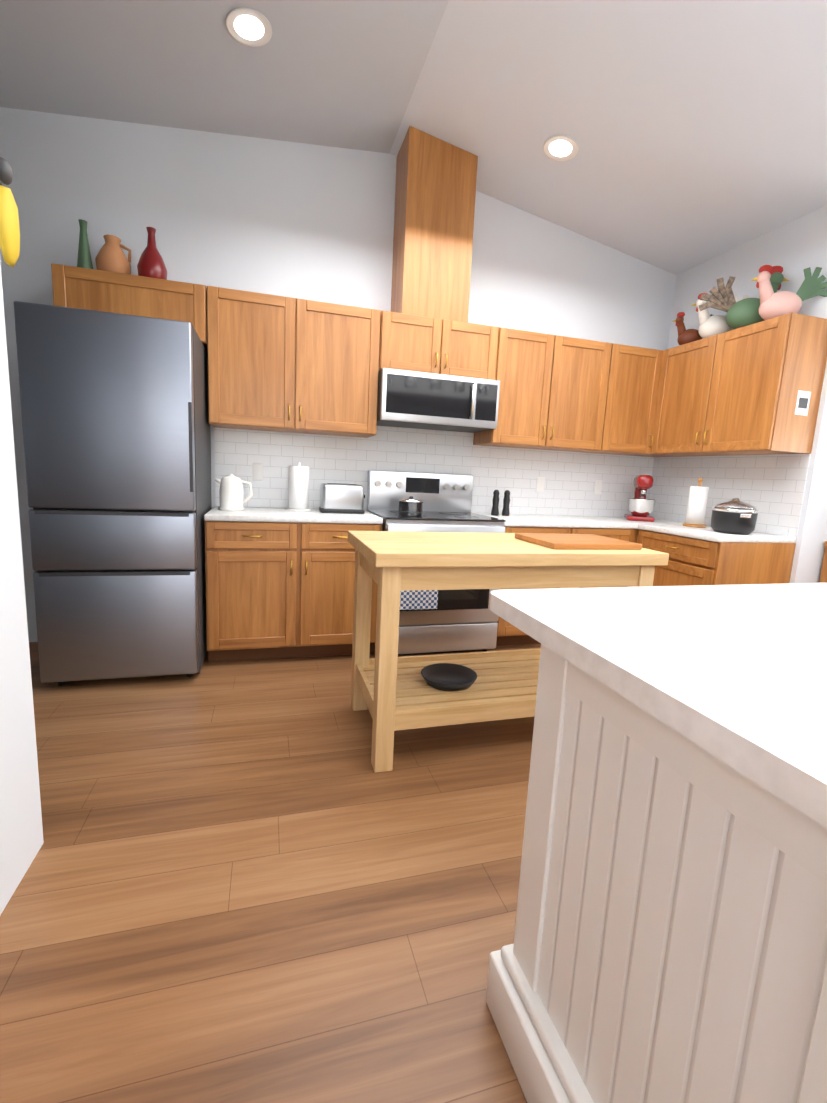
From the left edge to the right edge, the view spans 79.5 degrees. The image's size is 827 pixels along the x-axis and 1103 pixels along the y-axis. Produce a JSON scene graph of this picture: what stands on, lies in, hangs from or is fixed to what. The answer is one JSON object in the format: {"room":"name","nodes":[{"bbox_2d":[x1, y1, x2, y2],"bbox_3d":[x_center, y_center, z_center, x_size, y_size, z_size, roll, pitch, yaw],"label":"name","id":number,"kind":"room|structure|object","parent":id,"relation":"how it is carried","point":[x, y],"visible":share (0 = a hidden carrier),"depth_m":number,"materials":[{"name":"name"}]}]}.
{"room":"kitchen","nodes":[
{"label":"kitchen","id":0,"kind":"room"},
{"bbox_2d":[0,262,43,914],"bbox_3d":[-0.151,-0.344,-2.081,0.120,3.700,7.050,0,9,-16],"label":"wall","id":1,"kind":"structure","parent":0,"point":[21,836],"depth_m":1.37,"materials":[{"name":"white paint"}]},
{"bbox_2d":[0,157,19,267],"bbox_3d":[-0.857,-0.010,0.689,0.085,2.120,1.481,0,9,-16],"label":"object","id":2,"kind":"structure","parent":1,"relation":"attached to","point":[9,234],"depth_m":1.23,"materials":[{"name":"yellow"}]},
{"bbox_2d":[0,642,540,1102],"bbox_3d":[1.954,1.367,-0.117,11.370,0.080,9.290,0,9,-16],"label":"floor","id":3,"kind":"structure","parent":0,"point":[253,881],"depth_m":1.40,"materials":[{"name":"brown wood"}]},
{"bbox_2d":[14,301,211,684],"bbox_3d":[-1.611,-0.269,2.877,0.745,1.885,0.813,0,9,-16],"label":"fridge","id":4,"kind":"object","parent":3,"relation":"on","point":[116,428],"visible":1,"depth_m":2.48,"materials":[{"name":"grey metal"}]},
{"bbox_2d":[204,518,382,661],"bbox_3d":[-0.796,0.210,3.325,1.035,0.877,0.627,0,9,-16],"label":"base cabinet","id":5,"kind":"object","parent":3,"relation":"on","point":[276,587],"depth_m":3.01,"materials":[{"name":"brown wood"}]},
{"bbox_2d":[204,506,382,521],"bbox_3d":[-0.773,-0.241,3.252,1.035,0.037,0.633,0,9,-16],"label":"countertop","id":6,"kind":"structure","parent":5,"relation":"on","point":[249,511],"depth_m":3.05,"materials":[{"name":"white stone"}]},
{"bbox_2d":[215,474,252,510],"bbox_3d":[-1.134,-0.376,3.143,0.229,0.228,0.156,0,9,-16],"label":"kettle","id":7,"kind":"object","parent":6,"relation":"on","point":[231,493],"visible":1,"depth_m":3.09,"materials":[{"name":"white ceramic"}]},
{"bbox_2d":[287,462,310,511],"bbox_3d":[-0.765,-0.433,3.325,0.160,0.320,0.160,0,9,-16],"label":"paper towel roll","id":8,"kind":"object","parent":6,"relation":"on","point":[299,488],"visible":1,"depth_m":3.28,"materials":[{"name":"white paper"}]},
{"bbox_2d":[319,483,364,513],"bbox_3d":[-0.480,-0.361,3.368,0.303,0.192,0.176,0,9,-16],"label":"toaster","id":9,"kind":"object","parent":6,"relation":"on","point":[340,498],"visible":0.98,"depth_m":3.29,"materials":[{"name":"silver metal"}]},
{"bbox_2d":[367,470,505,653],"bbox_3d":[0.128,0.061,3.491,0.814,1.210,0.751,0,9,-16],"label":"range","id":10,"kind":"object","parent":3,"relation":"on","point":[446,620],"visible":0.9,"depth_m":3.30,"materials":[{"name":"silver metal"}]},
{"bbox_2d":[348,531,668,772],"bbox_3d":[0.380,0.386,2.396,1.320,0.931,0.680,0,9,-16],"label":"work table","id":11,"kind":"object","parent":3,"relation":"on","point":[391,691],"visible":0.88,"depth_m":2.14,"materials":[{"name":"brown wood"}]},
{"bbox_2d":[496,526,570,645],"bbox_3d":[0.782,0.214,3.788,0.594,0.877,0.627,0,9,-16],"label":"base cabinet","id":12,"kind":"object","parent":3,"relation":"on","point":[508,634],"depth_m":3.48,"materials":[{"name":"brown wood"}]},
{"bbox_2d":[481,514,683,525],"bbox_3d":[1.340,-0.235,3.872,1.708,0.037,0.633,0,9,-16],"label":"countertop","id":13,"kind":"structure","parent":12,"relation":"on","point":[513,519],"depth_m":3.68,"materials":[{"name":"white stone"}]},
{"bbox_2d":[491,490,499,515],"bbox_3d":[0.622,-0.371,3.763,0.060,0.195,0.059,0,9,-16],"label":"pepper mill","id":14,"kind":"object","parent":13,"relation":"on","point":[495,508],"depth_m":3.75,"materials":[{"name":"black plastic"}]},
{"bbox_2d":[502,490,509,515],"bbox_3d":[0.709,-0.371,3.789,0.060,0.195,0.059,0,9,-16],"label":"pepper mill","id":15,"kind":"object","parent":13,"relation":"on","point":[506,501],"depth_m":3.77,"materials":[{"name":"black plastic"}]},
{"bbox_2d":[624,475,655,521],"bbox_3d":[1.840,-0.435,4.017,0.216,0.360,0.338,6,9,18],"label":"stand mixer","id":16,"kind":"object","parent":13,"relation":"on","point":[640,507],"visible":1,"depth_m":3.90,"materials":[{"name":"red metal"}]},
{"bbox_2d":[571,526,642,587],"bbox_3d":[1.287,0.221,3.898,0.575,0.877,0.702,0,9,-16],"label":"base cabinet","id":17,"kind":"object","parent":3,"relation":"on","point":[626,533],"depth_m":3.59,"materials":[{"name":"brown wood"}]},
{"bbox_2d":[486,607,826,1102],"bbox_3d":[1.524,0.655,1.162,2.610,0.890,0.831,0,9,-16],"label":"kitchen island","id":18,"kind":"object","parent":3,"relation":"on","point":[669,945],"depth_m":0.71,"materials":[{"name":"white wood"}]},
{"bbox_2d":[489,583,826,814],"bbox_3d":[1.584,0.212,0.998,2.600,0.040,1.200,0,9,-16],"label":"island countertop","id":19,"kind":"structure","parent":18,"relation":"on","point":[743,667],"depth_m":0.81,"materials":[{"name":"white stone"}]},
{"bbox_2d":[635,530,795,585],"bbox_3d":[1.980,0.322,3.471,0.702,0.877,0.709,0,9,-16],"label":"base cabinet","id":20,"kind":"object","parent":3,"relation":"on","point":[692,561],"depth_m":3.14,"materials":[{"name":"brown wood"}]},
{"bbox_2d":[639,522,795,541],"bbox_3d":[2.038,-0.127,3.398,0.633,0.037,0.684,0,9,-16],"label":"countertop","id":21,"kind":"structure","parent":20,"relation":"on","point":[700,532],"depth_m":3.17,"materials":[{"name":"white stone"}]},
{"bbox_2d":[683,478,708,526],"bbox_3d":[2.073,-0.359,3.631,0.150,0.351,0.150,0,9,-16],"label":"paper towel holder","id":22,"kind":"object","parent":21,"relation":"on","point":[697,505],"visible":1,"depth_m":3.59,"materials":[{"name":"white paper"}]},
{"bbox_2d":[711,498,758,534],"bbox_3d":[2.099,-0.237,3.258,0.250,0.228,0.390,5,9,13],"label":"slow cooker","id":23,"kind":"object","parent":21,"relation":"on","point":[735,520],"visible":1,"depth_m":3.15,"materials":[{"name":"black plastic"}]},
{"bbox_2d":[819,541,826,582],"bbox_3d":[3.111,0.418,3.139,0.940,0.900,0.482,0,9,-16],"label":"base cabinet","id":24,"kind":"object","parent":3,"relation":"on","point":[823,577],"visible":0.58,"depth_m":3.18,"materials":[{"name":"brown wood"}]},
{"bbox_2d":[0,107,675,641],"bbox_3d":[-1.175,-1.243,3.363,7.070,3.700,0.120,0,9,-16],"label":"wall","id":25,"kind":"structure","parent":0,"point":[270,217],"depth_m":3.21,"materials":[{"name":"white paint"}]},
{"bbox_2d":[51,263,206,345],"bbox_3d":[-1.628,-1.415,2.952,0.770,0.320,0.347,0,9,-16],"label":"upper cabinet","id":26,"kind":"object","parent":25,"relation":"attached to","point":[73,287],"depth_m":2.78,"materials":[{"name":"brown wood"}]},
{"bbox_2d":[137,227,166,279],"bbox_3d":[-1.545,-1.733,2.939,0.158,0.320,0.158,-1,10,-25],"label":"vase","id":27,"kind":"object","parent":26,"relation":"on","point":[151,264],"depth_m":2.90,"materials":[{"name":"red ceramic"}]},
{"bbox_2d":[204,286,382,437],"bbox_3d":[-0.768,-1.185,3.243,1.035,0.780,0.347,0,9,-16],"label":"upper cabinet","id":28,"kind":"object","parent":25,"relation":"attached to","point":[295,380],"depth_m":3.08,"materials":[{"name":"brown wood"}]},
{"bbox_2d":[391,126,477,317],"bbox_3d":[0.129,-2.105,3.349,0.460,1.086,0.347,0,9,-16],"label":"hood chimney","id":29,"kind":"object","parent":25,"relation":"attached to","point":[435,187],"depth_m":3.21,"materials":[{"name":"brown wood"}]},
{"bbox_2d":[383,306,502,379],"bbox_3d":[0.137,-1.387,3.474,0.820,0.365,0.347,0,9,-16],"label":"upper cabinet","id":30,"kind":"object","parent":25,"relation":"attached to","point":[413,340],"depth_m":3.31,"materials":[{"name":"brown wood"}]},
{"bbox_2d":[377,368,499,432],"bbox_3d":[0.138,-1.035,3.465,0.820,0.323,0.458,0,9,-16],"label":"over-the-range microwave","id":31,"kind":"object","parent":30,"relation":"attached to","point":[419,400],"visible":0.92,"depth_m":3.29,"materials":[{"name":"grey metal"}]},
{"bbox_2d":[471,328,566,449],"bbox_3d":[0.762,-1.181,3.692,0.494,0.780,0.347,0,9,-16],"label":"upper cabinet","id":32,"kind":"object","parent":25,"relation":"attached to","point":[530,363],"depth_m":3.54,"materials":[{"name":"brown wood"}]},
{"bbox_2d":[547,337,602,453],"bbox_3d":[1.168,-1.180,3.811,0.608,0.780,0.347,0,9,-16],"label":"upper cabinet","id":33,"kind":"object","parent":25,"relation":"attached to","point":[583,358],"depth_m":3.66,"materials":[{"name":"brown wood"}]},
{"bbox_2d":[595,342,662,457],"bbox_3d":[1.601,-1.174,3.909,0.533,0.780,0.404,0,9,-16],"label":"upper cabinet","id":34,"kind":"object","parent":25,"relation":"attached to","point":[629,388],"depth_m":3.78,"materials":[{"name":"brown wood"}]},
{"bbox_2d":[0,0,826,274],"bbox_3d":[1.553,-1.545,-0.731,10.240,1.022,9.290,0,9,-16],"label":"ceiling","id":35,"kind":"structure","parent":0,"point":[696,130],"depth_m":2.60,"materials":[{"name":"white paint"}]},
{"bbox_2d":[226,7,271,46],"bbox_3d":[-0.771,-2.458,2.334,0.206,0.027,0.207,-1,10,-22],"label":"recessed light","id":36,"kind":"object","parent":35,"relation":"in","point":[249,27],"depth_m":2.33,"materials":[{"name":"white plastic"}]},
{"bbox_2d":[543,135,577,160],"bbox_3d":[0.882,-2.417,2.984,0.205,0.040,0.207,-1,10,-22],"label":"recessed light","id":37,"kind":"object","parent":35,"relation":"in","point":[558,147],"depth_m":2.98,"materials":[{"name":"white plastic"}]},
{"bbox_2d":[662,205,826,583],"bbox_3d":[2.363,-1.116,3.645,0.120,3.700,1.350,0,9,-16],"label":"wall","id":38,"kind":"structure","parent":0,"point":[795,248],"depth_m":3.19,"materials":[{"name":"white paint"}]},
{"bbox_2d":[651,332,726,457],"bbox_3d":[2.095,-1.107,3.634,0.397,0.780,0.563,0,9,-16],"label":"upper cabinet","id":39,"kind":"object","parent":38,"relation":"attached to","point":[689,372],"depth_m":3.57,"materials":[{"name":"brown wood"}]},
{"bbox_2d":[711,313,826,457],"bbox_3d":[2.238,-1.038,3.233,0.347,0.780,0.554,0,9,-16],"label":"upper cabinet","id":40,"kind":"object","parent":38,"relation":"attached to","point":[771,375],"depth_m":3.02,"materials":[{"name":"brown wood"}]},
{"bbox_2d":[808,478,826,582],"bbox_3d":[4.054,-1.012,3.509,3.050,3.700,0.120,0,9,-16],"label":"wall","id":41,"kind":"structure","parent":0,"point":[817,558],"depth_m":3.19,"materials":[{"name":"white paint"}]}
]}

